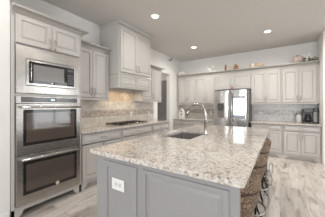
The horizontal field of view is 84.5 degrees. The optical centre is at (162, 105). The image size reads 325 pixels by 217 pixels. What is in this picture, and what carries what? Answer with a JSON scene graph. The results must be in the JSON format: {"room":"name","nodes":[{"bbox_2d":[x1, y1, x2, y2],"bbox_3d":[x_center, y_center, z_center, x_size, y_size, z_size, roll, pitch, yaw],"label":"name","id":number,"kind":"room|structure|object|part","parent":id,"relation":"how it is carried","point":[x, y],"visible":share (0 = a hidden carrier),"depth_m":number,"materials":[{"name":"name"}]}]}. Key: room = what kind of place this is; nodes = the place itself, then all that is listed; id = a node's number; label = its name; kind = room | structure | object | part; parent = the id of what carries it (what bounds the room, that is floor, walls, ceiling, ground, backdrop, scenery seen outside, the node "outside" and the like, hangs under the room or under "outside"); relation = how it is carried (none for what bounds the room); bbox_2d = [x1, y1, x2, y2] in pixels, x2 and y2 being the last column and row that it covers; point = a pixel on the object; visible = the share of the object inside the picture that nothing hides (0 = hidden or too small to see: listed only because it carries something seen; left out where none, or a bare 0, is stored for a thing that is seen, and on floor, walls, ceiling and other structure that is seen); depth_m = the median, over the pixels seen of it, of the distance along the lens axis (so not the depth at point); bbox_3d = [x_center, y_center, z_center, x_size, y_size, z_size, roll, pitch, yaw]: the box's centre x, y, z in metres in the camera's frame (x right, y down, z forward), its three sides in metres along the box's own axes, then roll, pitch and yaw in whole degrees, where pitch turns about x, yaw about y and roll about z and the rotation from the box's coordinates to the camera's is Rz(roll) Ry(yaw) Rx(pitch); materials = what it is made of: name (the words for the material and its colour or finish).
{"room":"kitchen","nodes":[
{"label":"kitchen","id":0,"kind":"room"},
{"bbox_2d":[0,0,9,214],"bbox_3d":[-3.473,-0.170,0.041,0.690,3.000,5.255,0,0,33],"label":"wall","id":1,"kind":"structure","parent":0,"point":[4,4],"depth_m":2.00,"materials":[{"name":"white paint"}]},
{"bbox_2d":[0,212,9,216],"bbox_3d":[-3.175,1.265,-0.148,0.015,0.130,5.225,0,0,33],"label":"baseboard","id":2,"kind":"structure","parent":1,"relation":"attached to","point":[7,214],"depth_m":2.01,"materials":[{"name":"white paint"}]},
{"bbox_2d":[10,0,180,130],"bbox_3d":[-0.805,-0.170,4.612,0.130,3.000,5.315,0,0,33],"label":"wall","id":3,"kind":"structure","parent":0,"point":[172,68],"depth_m":5.19,"materials":[{"name":"white paint"}]},
{"bbox_2d":[81,39,111,100],"bbox_3d":[-1.363,-0.612,3.306,0.363,1.007,0.766,0,0,33],"label":"upper cabinet","id":4,"kind":"object","parent":3,"relation":"attached to","point":[94,57],"visible":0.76,"depth_m":3.27,"materials":[{"name":"grey paint"}]},
{"bbox_3d":[-1.370,-0.583,3.091,0.024,0.845,0.360,0,0,33],"label":"door","id":5,"kind":"part","parent":4,"relation":"part of","materials":[{"name":"grey paint"}]},
{"bbox_3d":[-1.279,-0.119,3.251,0.024,0.022,0.764,0,0,33],"label":"light rail","id":6,"kind":"part","parent":4,"relation":"part of","materials":[{"name":"grey paint"}]},
{"bbox_3d":[-1.245,-1.065,3.229,0.082,0.100,0.766,0,0,33],"label":"crown molding","id":7,"kind":"part","parent":4,"relation":"part of","materials":[{"name":"grey paint"}]},
{"bbox_3d":[-1.169,-0.583,3.397,0.024,0.845,0.360,0,0,33],"label":"door","id":8,"kind":"part","parent":4,"relation":"part of","materials":[{"name":"grey paint"}]},
{"bbox_2d":[81,90,153,126],"bbox_3d":[-0.992,0.028,4.193,0.014,0.752,2.651,0,0,33],"label":"tile backsplash","id":9,"kind":"structure","parent":3,"relation":"attached to","point":[119,106],"depth_m":4.07,"materials":[{"name":"tile"}]},
{"bbox_2d":[98,17,153,91],"bbox_3d":[-0.768,-1.009,3.979,0.610,1.314,1.111,0,0,33],"label":"upper cabinet","id":10,"kind":"object","parent":3,"relation":"attached to","point":[129,57],"visible":0.89,"depth_m":3.64,"materials":[{"name":"grey paint"}]},
{"bbox_3d":[-0.770,-1.633,3.980,0.603,0.065,1.111,0,0,33],"label":"crown molding","id":11,"kind":"part","parent":10,"relation":"part of","materials":[{"name":"grey paint"}]},
{"bbox_3d":[-0.682,-1.100,3.639,0.024,0.860,0.469,0,0,33],"label":"door","id":12,"kind":"part","parent":10,"relation":"part of","materials":[{"name":"grey paint"}]},
{"bbox_2d":[109,74,149,91],"bbox_3d":[-0.787,-0.493,3.991,0.566,0.267,1.004,0,0,33],"label":"hood","id":13,"kind":"object","parent":10,"relation":"attached to","point":[121,82],"depth_m":3.73,"materials":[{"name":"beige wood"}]},
{"bbox_3d":[-0.665,-0.363,3.911,0.274,0.022,1.032,0,0,33],"label":"molding","id":14,"kind":"part","parent":10,"relation":"part of","materials":[{"name":"grey paint"}]},
{"bbox_3d":[-0.663,-0.631,3.910,0.278,0.033,1.040,0,0,33],"label":"molding","id":15,"kind":"part","parent":10,"relation":"part of","materials":[{"name":"grey paint"}]},
{"bbox_3d":[-0.422,-1.100,4.036,0.024,0.860,0.469,0,0,33],"label":"door","id":16,"kind":"part","parent":10,"relation":"part of","materials":[{"name":"grey paint"}]},
{"bbox_2d":[133,64,164,101],"bbox_3d":[-0.338,-0.592,4.866,0.363,0.967,0.940,0,0,33],"label":"upper cabinet","id":17,"kind":"object","parent":3,"relation":"attached to","point":[154,95],"visible":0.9,"depth_m":4.79,"materials":[{"name":"grey paint"}]},
{"bbox_3d":[-0.380,-0.562,4.598,0.024,0.805,0.406,0,0,33],"label":"door","id":18,"kind":"part","parent":17,"relation":"part of","materials":[{"name":"grey paint"}]},
{"bbox_3d":[-0.153,-0.562,4.943,0.024,0.805,0.406,0,0,33],"label":"door","id":19,"kind":"part","parent":17,"relation":"part of","materials":[{"name":"grey paint"}]},
{"bbox_3d":[-0.337,-1.025,4.866,0.362,0.100,0.940,0,0,33],"label":"crown molding","id":20,"kind":"part","parent":17,"relation":"part of","materials":[{"name":"grey paint"}]},
{"bbox_2d":[20,156,324,216],"bbox_3d":[0.769,1.390,1.170,9.200,0.120,12.000,0,0,33],"label":"floor","id":21,"kind":"structure","parent":0,"point":[297,189],"depth_m":2.57,"materials":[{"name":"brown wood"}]},
{"bbox_2d":[10,2,88,216],"bbox_3d":[-1.670,0.083,2.576,0.624,2.495,0.952,0,0,33],"label":"oven tower","id":22,"kind":"object","parent":21,"relation":"on","point":[29,27],"visible":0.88,"depth_m":2.23,"materials":[{"name":"grey paint"}]},
{"bbox_3d":[-1.599,-0.912,2.242,0.024,0.332,0.392,0,0,33],"label":"door","id":23,"kind":"part","parent":22,"relation":"part of","materials":[{"name":"grey paint"}]},
{"bbox_2d":[15,44,78,95],"bbox_3d":[-1.638,-0.440,2.506,0.431,0.574,0.790,0,0,33],"label":"microwave","id":24,"kind":"object","parent":22,"relation":"in","point":[34,76],"visible":0.97,"depth_m":2.33,"materials":[{"name":"silver metal"}]},
{"bbox_3d":[-1.466,-0.414,2.414,0.006,0.268,0.565,0,0,33],"label":"door","id":25,"kind":"part","parent":24,"relation":"part of","materials":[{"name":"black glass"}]},
{"bbox_3d":[-1.340,-0.414,2.600,0.002,0.244,0.095,0,0,33],"label":"control panel","id":26,"kind":"part","parent":24,"relation":"part of","materials":[{"name":"black plastic"}]},
{"bbox_2d":[15,96,80,207],"bbox_3d":[-1.667,0.536,2.525,0.601,1.312,0.790,0,0,33],"label":"double wall oven","id":27,"kind":"object","parent":22,"relation":"in","point":[47,129],"visible":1,"depth_m":2.32,"materials":[{"name":"grey metal"}]},
{"bbox_3d":[-1.486,0.888,2.406,0.033,0.597,0.790,0,0,33],"label":"oven door","id":28,"kind":"part","parent":27,"relation":"part of","materials":[{"name":"silver metal"}]},
{"bbox_3d":[-1.486,0.280,2.406,0.033,0.614,0.790,0,0,33],"label":"oven door","id":29,"kind":"part","parent":27,"relation":"part of","materials":[{"name":"silver metal"}]},
{"bbox_3d":[-1.491,-0.076,2.409,0.022,0.088,0.790,0,0,33],"label":"control panel","id":30,"kind":"part","parent":27,"relation":"part of","materials":[{"name":"silver metal"}]},
{"bbox_3d":[-1.478,-0.077,2.407,0.002,0.065,0.700,0,0,33],"label":"panel glass","id":31,"kind":"part","parent":27,"relation":"part of","materials":[{"name":"grey"}]},
{"bbox_3d":[-1.483,0.868,2.410,0.027,0.400,0.670,0,0,33],"label":"glass","id":32,"kind":"part","parent":27,"relation":"part of","materials":[{"name":"black glass"}]},
{"bbox_3d":[-1.483,0.263,2.410,0.027,0.435,0.670,0,0,33],"label":"glass","id":33,"kind":"part","parent":27,"relation":"part of","materials":[{"name":"black glass"}]},
{"bbox_3d":[-1.441,0.630,2.382,0.067,0.034,0.730,0,0,33],"label":"handle","id":34,"kind":"part","parent":27,"relation":"part of","materials":[{"name":"silver metal"}]},
{"bbox_3d":[-1.441,0.012,2.382,0.067,0.034,0.730,0,0,33],"label":"handle","id":35,"kind":"part","parent":27,"relation":"part of","materials":[{"name":"silver metal"}]},
{"bbox_3d":[-1.523,-1.115,2.479,0.272,0.100,0.952,0,0,33],"label":"crown molding","id":36,"kind":"part","parent":22,"relation":"part of","materials":[{"name":"grey paint"}]},
{"bbox_3d":[-1.381,-0.912,2.575,0.024,0.332,0.392,0,0,33],"label":"door","id":37,"kind":"part","parent":22,"relation":"part of","materials":[{"name":"grey paint"}]},
{"bbox_2d":[81,129,120,190],"bbox_3d":[-1.239,0.885,3.281,0.590,0.890,0.856,0,0,33],"label":"base cabinet","id":38,"kind":"object","parent":21,"relation":"on","point":[97,139],"visible":0.42,"depth_m":2.94,"materials":[{"name":"grey paint"}]},
{"bbox_3d":[-1.144,0.907,2.973,0.024,0.555,0.405,0,0,33],"label":"door","id":39,"kind":"part","parent":38,"relation":"part of","materials":[{"name":"grey paint"}]},
{"bbox_3d":[-1.031,0.536,3.144,0.024,0.144,0.816,0,0,33],"label":"drawer","id":40,"kind":"part","parent":38,"relation":"part of","materials":[{"name":"grey paint"}]},
{"bbox_3d":[-0.918,0.907,3.316,0.024,0.555,0.405,0,0,33],"label":"door","id":41,"kind":"part","parent":38,"relation":"part of","materials":[{"name":"grey paint"}]},
{"bbox_2d":[81,120,169,133],"bbox_3d":[-0.758,0.422,4.039,0.573,0.035,2.651,0,0,33],"label":"countertop","id":42,"kind":"structure","parent":38,"relation":"on","point":[92,129],"depth_m":3.46,"materials":[{"name":"beige stone"}]},
{"bbox_2d":[106,120,147,125],"bbox_3d":[-0.781,0.382,4.090,0.447,0.045,0.920,0,0,33],"label":"gas cooktop","id":43,"kind":"object","parent":42,"relation":"in","point":[122,123],"visible":1,"depth_m":3.95,"materials":[{"name":"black metal"}]},
{"bbox_2d":[121,124,151,141],"bbox_3d":[-0.729,0.885,4.057,0.590,0.890,0.998,0,0,33],"label":"base cabinet","id":44,"kind":"object","parent":21,"relation":"on","point":[130,133],"visible":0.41,"depth_m":3.84,"materials":[{"name":"grey paint"}]},
{"bbox_3d":[-0.653,0.907,3.719,0.024,0.555,0.476,0,0,33],"label":"door","id":45,"kind":"part","parent":44,"relation":"part of","materials":[{"name":"grey paint"}]},
{"bbox_3d":[-0.521,0.536,3.921,0.024,0.144,0.958,0,0,33],"label":"drawer","id":46,"kind":"part","parent":44,"relation":"part of","materials":[{"name":"grey paint"}]},
{"bbox_3d":[-0.389,0.907,4.122,0.024,0.555,0.476,0,0,33],"label":"door","id":47,"kind":"part","parent":44,"relation":"part of","materials":[{"name":"grey paint"}]},
{"bbox_2d":[152,122,168,134],"bbox_3d":[-0.239,0.885,4.803,0.590,0.890,0.783,0,0,33],"label":"base cabinet","id":48,"kind":"object","parent":21,"relation":"on","point":[160,127],"visible":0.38,"depth_m":4.62,"materials":[{"name":"grey paint"}]},
{"bbox_3d":[-0.031,0.536,4.667,0.024,0.144,0.743,0,0,33],"label":"drawer","id":49,"kind":"part","parent":48,"relation":"part of","materials":[{"name":"grey paint"}]},
{"bbox_2d":[97,135,267,216],"bbox_3d":[0.611,0.887,2.437,1.304,0.885,2.652,0,0,33],"label":"kitchen island","id":50,"kind":"object","parent":21,"relation":"on","point":[148,191],"visible":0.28,"depth_m":1.29,"materials":[{"name":"grey paint"}]},
{"bbox_2d":[112,177,123,191],"bbox_3d":[-0.370,0.654,1.487,0.145,0.095,0.008,0,0,33],"label":"wall outlet","id":51,"kind":"object","parent":50,"relation":"attached to","point":[117,184],"visible":1,"depth_m":1.48,"materials":[{"name":"white plastic"}]},
{"bbox_3d":[-0.363,0.835,1.497,0.390,0.710,0.012,0,0,33],"label":"panel","id":52,"kind":"part","parent":50,"relation":"part of","materials":[{"name":"grey paint"}]},
{"bbox_2d":[90,124,269,187],"bbox_3d":[0.614,0.423,2.450,1.347,0.037,2.714,0,0,33],"label":"island countertop","id":53,"kind":"structure","parent":50,"relation":"on","point":[228,155],"depth_m":1.56,"materials":[{"name":"beige stone"}]},
{"bbox_2d":[167,132,202,138],"bbox_3d":[0.336,0.547,2.588,0.490,0.209,0.745,0,0,33],"label":"undermount sink","id":54,"kind":"object","parent":53,"relation":"in","point":[183,135],"visible":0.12,"depth_m":2.92,"materials":[{"name":"grey metal"}]},
{"bbox_2d":[186,103,207,134],"bbox_3d":[0.478,0.183,2.550,0.337,0.444,0.092,0,0,33],"label":"kitchen faucet","id":55,"kind":"object","parent":53,"relation":"on","point":[201,105],"visible":1,"depth_m":2.48,"materials":[{"name":"silver metal"}]},
{"bbox_3d":[0.114,0.835,1.184,0.630,0.710,0.012,0,0,33],"label":"panel","id":56,"kind":"part","parent":50,"relation":"part of","materials":[{"name":"grey paint"}]},
{"bbox_2d":[174,119,192,129],"bbox_3d":[0.833,0.898,6.316,0.718,0.864,0.640,0,0,33],"label":"base cabinet","id":57,"kind":"object","parent":21,"relation":"on","point":[178,124],"visible":0.2,"depth_m":6.10,"materials":[{"name":"grey paint"}]},
{"bbox_3d":[0.683,0.767,6.087,0.678,0.265,0.024,0,0,33],"label":"drawer","id":58,"kind":"part","parent":57,"relation":"part of","materials":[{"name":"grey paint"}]},
{"bbox_3d":[0.683,0.552,6.087,0.678,0.136,0.024,0,0,33],"label":"drawer","id":59,"kind":"part","parent":57,"relation":"part of","materials":[{"name":"grey paint"}]},
{"bbox_2d":[193,120,213,124],"bbox_3d":[1.449,0.898,5.912,0.750,0.864,0.640,0,0,33],"label":"base cabinet","id":60,"kind":"object","parent":21,"relation":"on","point":[195,122],"visible":0.15,"depth_m":5.71,"materials":[{"name":"grey paint"}]},
{"bbox_2d":[173,118,213,120],"bbox_3d":[1.150,0.448,6.116,1.482,0.036,0.626,0,0,33],"label":"countertop","id":61,"kind":"structure","parent":60,"relation":"on","point":[198,119],"depth_m":6.04,"materials":[{"name":"beige stone"}]},
{"bbox_2d":[179,108,184,117],"bbox_3d":[0.696,0.236,6.361,0.103,0.389,0.190,0,0,-45],"label":"lantern","id":62,"kind":"object","parent":61,"relation":"on","point":[181,112],"visible":0.9,"depth_m":6.32,"materials":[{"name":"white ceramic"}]},
{"bbox_2d":[214,89,251,126],"bbox_3d":[2.104,0.432,5.334,0.920,1.795,0.873,0,0,33],"label":"refrigerator","id":63,"kind":"object","parent":21,"relation":"on","point":[231,107],"visible":0.53,"depth_m":4.99,"materials":[{"name":"grey metal"}]},
{"bbox_3d":[1.675,0.010,5.159,0.170,0.160,0.003,0,0,33],"label":"dispenser panel","id":64,"kind":"part","parent":63,"relation":"part of","materials":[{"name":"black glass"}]},
{"bbox_3d":[1.726,0.092,5.181,0.456,1.075,0.084,0,0,33],"label":"door","id":65,"kind":"part","parent":63,"relation":"part of","materials":[{"name":"silver metal"}]},
{"bbox_3d":[1.847,0.080,5.024,0.024,0.917,0.073,0,0,33],"label":"handle","id":66,"kind":"part","parent":63,"relation":"part of","materials":[{"name":"silver metal"}]},
{"bbox_3d":[1.922,0.080,4.975,0.024,0.917,0.073,0,0,33],"label":"handle","id":67,"kind":"part","parent":63,"relation":"part of","materials":[{"name":"silver metal"}]},
{"bbox_3d":[2.086,0.037,4.891,0.310,0.615,0.014,0,0,33],"label":"screen frame","id":68,"kind":"part","parent":63,"relation":"part of","materials":[{"name":"grey"}]},
{"bbox_3d":[2.114,0.092,4.926,0.456,1.075,0.084,0,0,33],"label":"door","id":69,"kind":"part","parent":63,"relation":"part of","materials":[{"name":"silver metal"}]},
{"bbox_2d":[240,172,260,216],"bbox_3d":[0.577,0.930,1.488,0.437,0.804,0.437,0,0,-38],"label":"counter stool","id":70,"kind":"object","parent":21,"relation":"on","point":[249,195],"visible":0.27,"depth_m":1.31,"materials":[{"name":"brown wicker"}]},
{"bbox_3d":[0.624,0.583,1.456,0.316,0.110,0.429,0,0,33],"label":"backrest","id":71,"kind":"part","parent":70,"relation":"part of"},
{"bbox_2d":[251,154,269,216],"bbox_3d":[0.955,0.930,2.064,0.439,0.804,0.439,0,0,-41],"label":"counter stool","id":72,"kind":"object","parent":21,"relation":"on","point":[260,165],"visible":0.24,"depth_m":1.90,"materials":[{"name":"brown wicker"}]},
{"bbox_3d":[1.004,0.583,2.036,0.316,0.110,0.429,0,0,30],"label":"backrest","id":73,"kind":"part","parent":72,"relation":"part of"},
{"bbox_2d":[260,143,272,202],"bbox_3d":[1.329,0.930,2.633,0.438,0.804,0.438,0,0,-34],"label":"counter stool","id":74,"kind":"object","parent":21,"relation":"on","point":[265,149],"visible":0.23,"depth_m":2.47,"materials":[{"name":"brown wicker"}]},
{"bbox_3d":[1.487,1.134,2.654,0.163,0.398,0.024,0,0,-8],"label":"leg","id":75,"kind":"part","parent":74,"relation":"part of","materials":[{"name":"brown metal"}]},
{"bbox_3d":[1.374,0.583,2.598,0.316,0.110,0.429,0,0,37],"label":"backrest","id":76,"kind":"part","parent":74,"relation":"part of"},
{"bbox_2d":[251,123,282,157],"bbox_3d":[2.890,0.898,4.965,0.724,0.864,0.640,0,0,33],"label":"base cabinet","id":77,"kind":"object","parent":21,"relation":"on","point":[275,134],"visible":0.44,"depth_m":4.62,"materials":[{"name":"grey paint"}]},
{"bbox_3d":[2.740,0.551,4.736,0.684,0.134,0.024,0,0,33],"label":"drawer","id":78,"kind":"part","parent":77,"relation":"part of","materials":[{"name":"grey paint"}]},
{"bbox_3d":[2.884,0.910,4.641,0.339,0.550,0.024,0,0,33],"label":"door","id":79,"kind":"part","parent":77,"relation":"part of","materials":[{"name":"grey paint"}]},
{"bbox_2d":[264,137,273,187],"bbox_3d":[1.642,0.930,3.109,0.439,0.804,0.439,0,0,-40],"label":"counter stool","id":80,"kind":"object","parent":21,"relation":"on","point":[267,141],"visible":0.23,"depth_m":2.95,"materials":[{"name":"brown wicker"}]},
{"bbox_3d":[1.690,0.583,3.080,0.316,0.110,0.429,0,0,31],"label":"backrest","id":81,"kind":"part","parent":80,"relation":"part of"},
{"bbox_2d":[283,125,320,162],"bbox_3d":[3.503,0.898,4.562,0.738,0.864,0.640,0,0,33],"label":"base cabinet","id":82,"kind":"object","parent":21,"relation":"on","point":[300,142],"visible":0.95,"depth_m":4.32,"materials":[{"name":"grey paint"}]},
{"bbox_2d":[250,120,321,125],"bbox_3d":[3.198,0.448,4.770,1.488,0.036,0.626,0,0,33],"label":"countertop","id":83,"kind":"structure","parent":82,"relation":"on","point":[252,121],"depth_m":4.67,"materials":[{"name":"beige stone"}]},
{"bbox_2d":[296,112,301,122],"bbox_3d":[3.490,0.292,4.575,0.110,0.275,0.110,0,0,33],"label":"glass canister","id":84,"kind":"object","parent":83,"relation":"on","point":[299,115],"visible":0.98,"depth_m":4.54,"materials":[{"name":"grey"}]},
{"bbox_2d":[302,109,312,123],"bbox_3d":[3.656,0.250,4.509,0.200,0.360,0.248,0,0,33],"label":"coffee maker","id":85,"kind":"object","parent":83,"relation":"on","point":[307,114],"visible":0.98,"depth_m":4.44,"materials":[{"name":"black plastic"}]},
{"bbox_2d":[312,108,317,123],"bbox_3d":[3.797,0.242,4.451,0.090,0.375,0.250,0,0,33],"label":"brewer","id":86,"kind":"object","parent":83,"relation":"on","point":[315,110],"visible":0.84,"depth_m":4.42,"materials":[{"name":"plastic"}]},
{"bbox_3d":[3.206,0.910,4.430,0.346,0.550,0.024,0,0,33],"label":"door","id":87,"kind":"part","parent":82,"relation":"part of","materials":[{"name":"grey paint"}]},
{"bbox_3d":[3.353,0.551,4.334,0.698,0.134,0.024,0,0,33],"label":"drawer","id":88,"kind":"part","parent":82,"relation":"part of","materials":[{"name":"grey paint"}]},
{"bbox_3d":[3.500,0.910,4.237,0.346,0.550,0.024,0,0,33],"label":"door","id":89,"kind":"part","parent":82,"relation":"part of","materials":[{"name":"grey paint"}]},
{"bbox_2d":[43,0,324,61],"bbox_3d":[0.769,-1.745,1.170,9.200,0.150,12.000,0,0,33],"label":"ceiling","id":90,"kind":"structure","parent":0,"point":[217,28],"depth_m":3.50,"materials":[{"name":"white paint"}]},
{"bbox_2d":[150,14,159,18],"bbox_3d":[-0.138,-1.666,3.333,0.188,0.008,0.188,0,0,33],"label":"recessed light","id":91,"kind":"object","parent":90,"relation":"in","point":[153,16],"visible":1,"depth_m":3.33,"materials":[{"name":"white paint"}]},
{"bbox_2d":[181,42,316,121],"bbox_3d":[3.882,-0.170,4.790,7.770,3.000,0.130,0,0,33],"label":"wall","id":92,"kind":"structure","parent":0,"point":[279,55],"depth_m":5.44,"materials":[{"name":"white paint"}]},
{"bbox_2d":[178,77,195,104],"bbox_3d":[0.934,-0.550,6.404,0.699,1.004,0.380,0,0,33],"label":"upper cabinet","id":93,"kind":"object","parent":92,"relation":"attached to","point":[186,87],"visible":0.84,"depth_m":6.27,"materials":[{"name":"grey paint"}]},
{"bbox_3d":[0.716,-0.520,6.376,0.326,0.840,0.024,0,0,33],"label":"door","id":94,"kind":"part","parent":93,"relation":"part of","materials":[{"name":"grey paint"}]},
{"bbox_3d":[0.994,-0.520,6.193,0.326,0.840,0.024,0,0,33],"label":"door","id":95,"kind":"part","parent":93,"relation":"part of","materials":[{"name":"grey paint"}]},
{"bbox_2d":[181,105,213,118],"bbox_3d":[1.325,0.192,6.383,1.482,0.475,0.014,0,0,33],"label":"tile backsplash","id":96,"kind":"structure","parent":92,"relation":"attached to","point":[196,111],"depth_m":6.40,"materials":[{"name":"tile"}]},
{"bbox_2d":[196,75,214,104],"bbox_3d":[1.492,-0.550,6.038,0.632,1.004,0.380,0,0,33],"label":"upper cabinet","id":97,"kind":"object","parent":92,"relation":"attached to","point":[205,85],"visible":0.73,"depth_m":5.90,"materials":[{"name":"grey paint"}]},
{"bbox_3d":[1.288,-0.520,6.000,0.293,0.840,0.024,0,0,33],"label":"door","id":98,"kind":"part","parent":97,"relation":"part of","materials":[{"name":"grey paint"}]},
{"bbox_3d":[1.538,-0.520,5.836,0.293,0.840,0.024,0,0,33],"label":"door","id":99,"kind":"part","parent":97,"relation":"part of","materials":[{"name":"grey paint"}]},
{"bbox_2d":[215,71,250,90],"bbox_3d":[2.194,-0.775,5.577,1.044,0.553,0.380,0,0,33],"label":"upper cabinet","id":100,"kind":"object","parent":92,"relation":"attached to","point":[242,80],"visible":0.77,"depth_m":5.42,"materials":[{"name":"grey paint"}]},
{"bbox_3d":[1.904,-0.730,5.595,0.499,0.420,0.024,0,0,33],"label":"door","id":101,"kind":"part","parent":100,"relation":"part of","materials":[{"name":"grey paint"}]},
{"bbox_3d":[2.326,-0.730,5.318,0.499,0.420,0.024,0,0,33],"label":"door","id":102,"kind":"part","parent":100,"relation":"part of","materials":[{"name":"grey paint"}]},
{"bbox_2d":[177,60,318,77],"bbox_3d":[2.242,-1.050,5.530,3.875,0.100,0.402,0,0,33],"label":"crown molding","id":103,"kind":"structure","parent":100,"relation":"attached to","point":[307,63],"depth_m":5.09,"materials":[{"name":"grey paint"}]},
{"bbox_2d":[206,65,214,71],"bbox_3d":[1.581,-1.207,5.838,0.305,0.219,0.072,0,0,33],"label":"figurine","id":104,"kind":"object","parent":103,"relation":"on","point":[212,67],"visible":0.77,"depth_m":5.82,"materials":[{"name":"white ceramic"}]},
{"bbox_2d":[256,62,265,66],"bbox_3d":[2.773,-1.170,5.052,0.244,0.140,0.086,0,0,33],"label":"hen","id":105,"kind":"object","parent":103,"relation":"on","point":[257,64],"visible":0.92,"depth_m":5.03,"materials":[{"name":"beige ceramic"}]},
{"bbox_2d":[293,55,302,62],"bbox_3d":[3.467,-1.204,4.596,0.204,0.208,0.170,0,0,33],"label":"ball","id":106,"kind":"object","parent":103,"relation":"on","point":[298,58],"visible":0.9,"depth_m":4.55,"materials":[{"name":"beige"}]},
{"bbox_2d":[302,54,311,61],"bbox_3d":[3.622,-1.206,4.494,0.213,0.211,0.119,0,0,33],"label":"flower arrangement","id":107,"kind":"object","parent":103,"relation":"on","point":[307,58],"visible":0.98,"depth_m":4.45,"materials":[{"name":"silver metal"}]},
{"bbox_2d":[251,69,280,103],"bbox_3d":[2.938,-0.550,5.088,0.732,1.004,0.380,0,0,33],"label":"upper cabinet","id":108,"kind":"object","parent":92,"relation":"attached to","point":[265,84],"visible":0.95,"depth_m":4.95,"materials":[{"name":"grey paint"}]},
{"bbox_3d":[2.713,-0.520,5.064,0.343,0.840,0.024,0,0,33],"label":"door","id":109,"kind":"part","parent":108,"relation":"part of","materials":[{"name":"grey paint"}]},
{"bbox_3d":[3.005,-0.520,4.872,0.343,0.840,0.024,0,0,33],"label":"door","id":110,"kind":"part","parent":108,"relation":"part of","materials":[{"name":"grey paint"}]},
{"bbox_2d":[254,104,316,121],"bbox_3d":[3.384,0.192,5.030,1.462,0.475,0.014,0,0,33],"label":"tile backsplash","id":111,"kind":"structure","parent":92,"relation":"attached to","point":[270,112],"depth_m":5.07,"materials":[{"name":"tile"}]},
{"bbox_2d":[281,63,318,103],"bbox_3d":[3.569,-0.550,4.681,0.767,1.004,0.392,0,0,33],"label":"upper cabinet","id":112,"kind":"object","parent":92,"relation":"attached to","point":[298,84],"depth_m":4.54,"materials":[{"name":"grey paint"}]},
{"bbox_3d":[3.326,-0.520,4.661,0.342,0.840,0.024,0,0,33],"label":"door","id":113,"kind":"part","parent":112,"relation":"part of","materials":[{"name":"grey paint"}]},
{"bbox_3d":[3.478,-0.059,4.576,0.728,0.022,0.024,0,0,33],"label":"light rail","id":114,"kind":"part","parent":112,"relation":"part of","materials":[{"name":"grey paint"}]},
{"bbox_3d":[3.617,-0.520,4.470,0.342,0.840,0.024,0,0,33],"label":"door","id":115,"kind":"part","parent":112,"relation":"part of","materials":[{"name":"grey paint"}]},
{"bbox_3d":[3.892,-0.550,4.506,0.035,1.000,0.330,0,0,33],"label":"filler panel","id":116,"kind":"part","parent":112,"relation":"part of","materials":[{"name":"beige wood"}]},
{"bbox_2d":[317,31,324,164],"bbox_3d":[3.848,-0.170,4.274,0.140,3.000,0.770,0,0,33],"label":"wall","id":117,"kind":"structure","parent":0,"point":[321,41],"depth_m":4.04,"materials":[{"name":"white paint"}]},
{"bbox_3d":[-0.090,-0.170,6.939,1.230,3.000,0.100,0,0,33],"label":"wall","id":118,"kind":"structure","parent":0,"visible":0},
{"bbox_2d":[157,80,166,119],"bbox_3d":[0.024,0.180,6.739,0.760,2.280,0.100,0,0,33],"label":"door","id":119,"kind":"structure","parent":118,"relation":"in","point":[161,106],"depth_m":6.74,"materials":[{"name":"grey paint"}]},
{"bbox_3d":[-0.115,-0.280,6.838,0.260,1.060,0.008,0,0,33],"label":"panel","id":120,"kind":"part","parent":119,"relation":"part of","materials":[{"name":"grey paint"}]},
{"bbox_3d":[0.169,-0.280,6.651,0.260,1.060,0.008,0,0,33],"label":"panel","id":121,"kind":"part","parent":119,"relation":"part of","materials":[{"name":"grey paint"}]}
]}

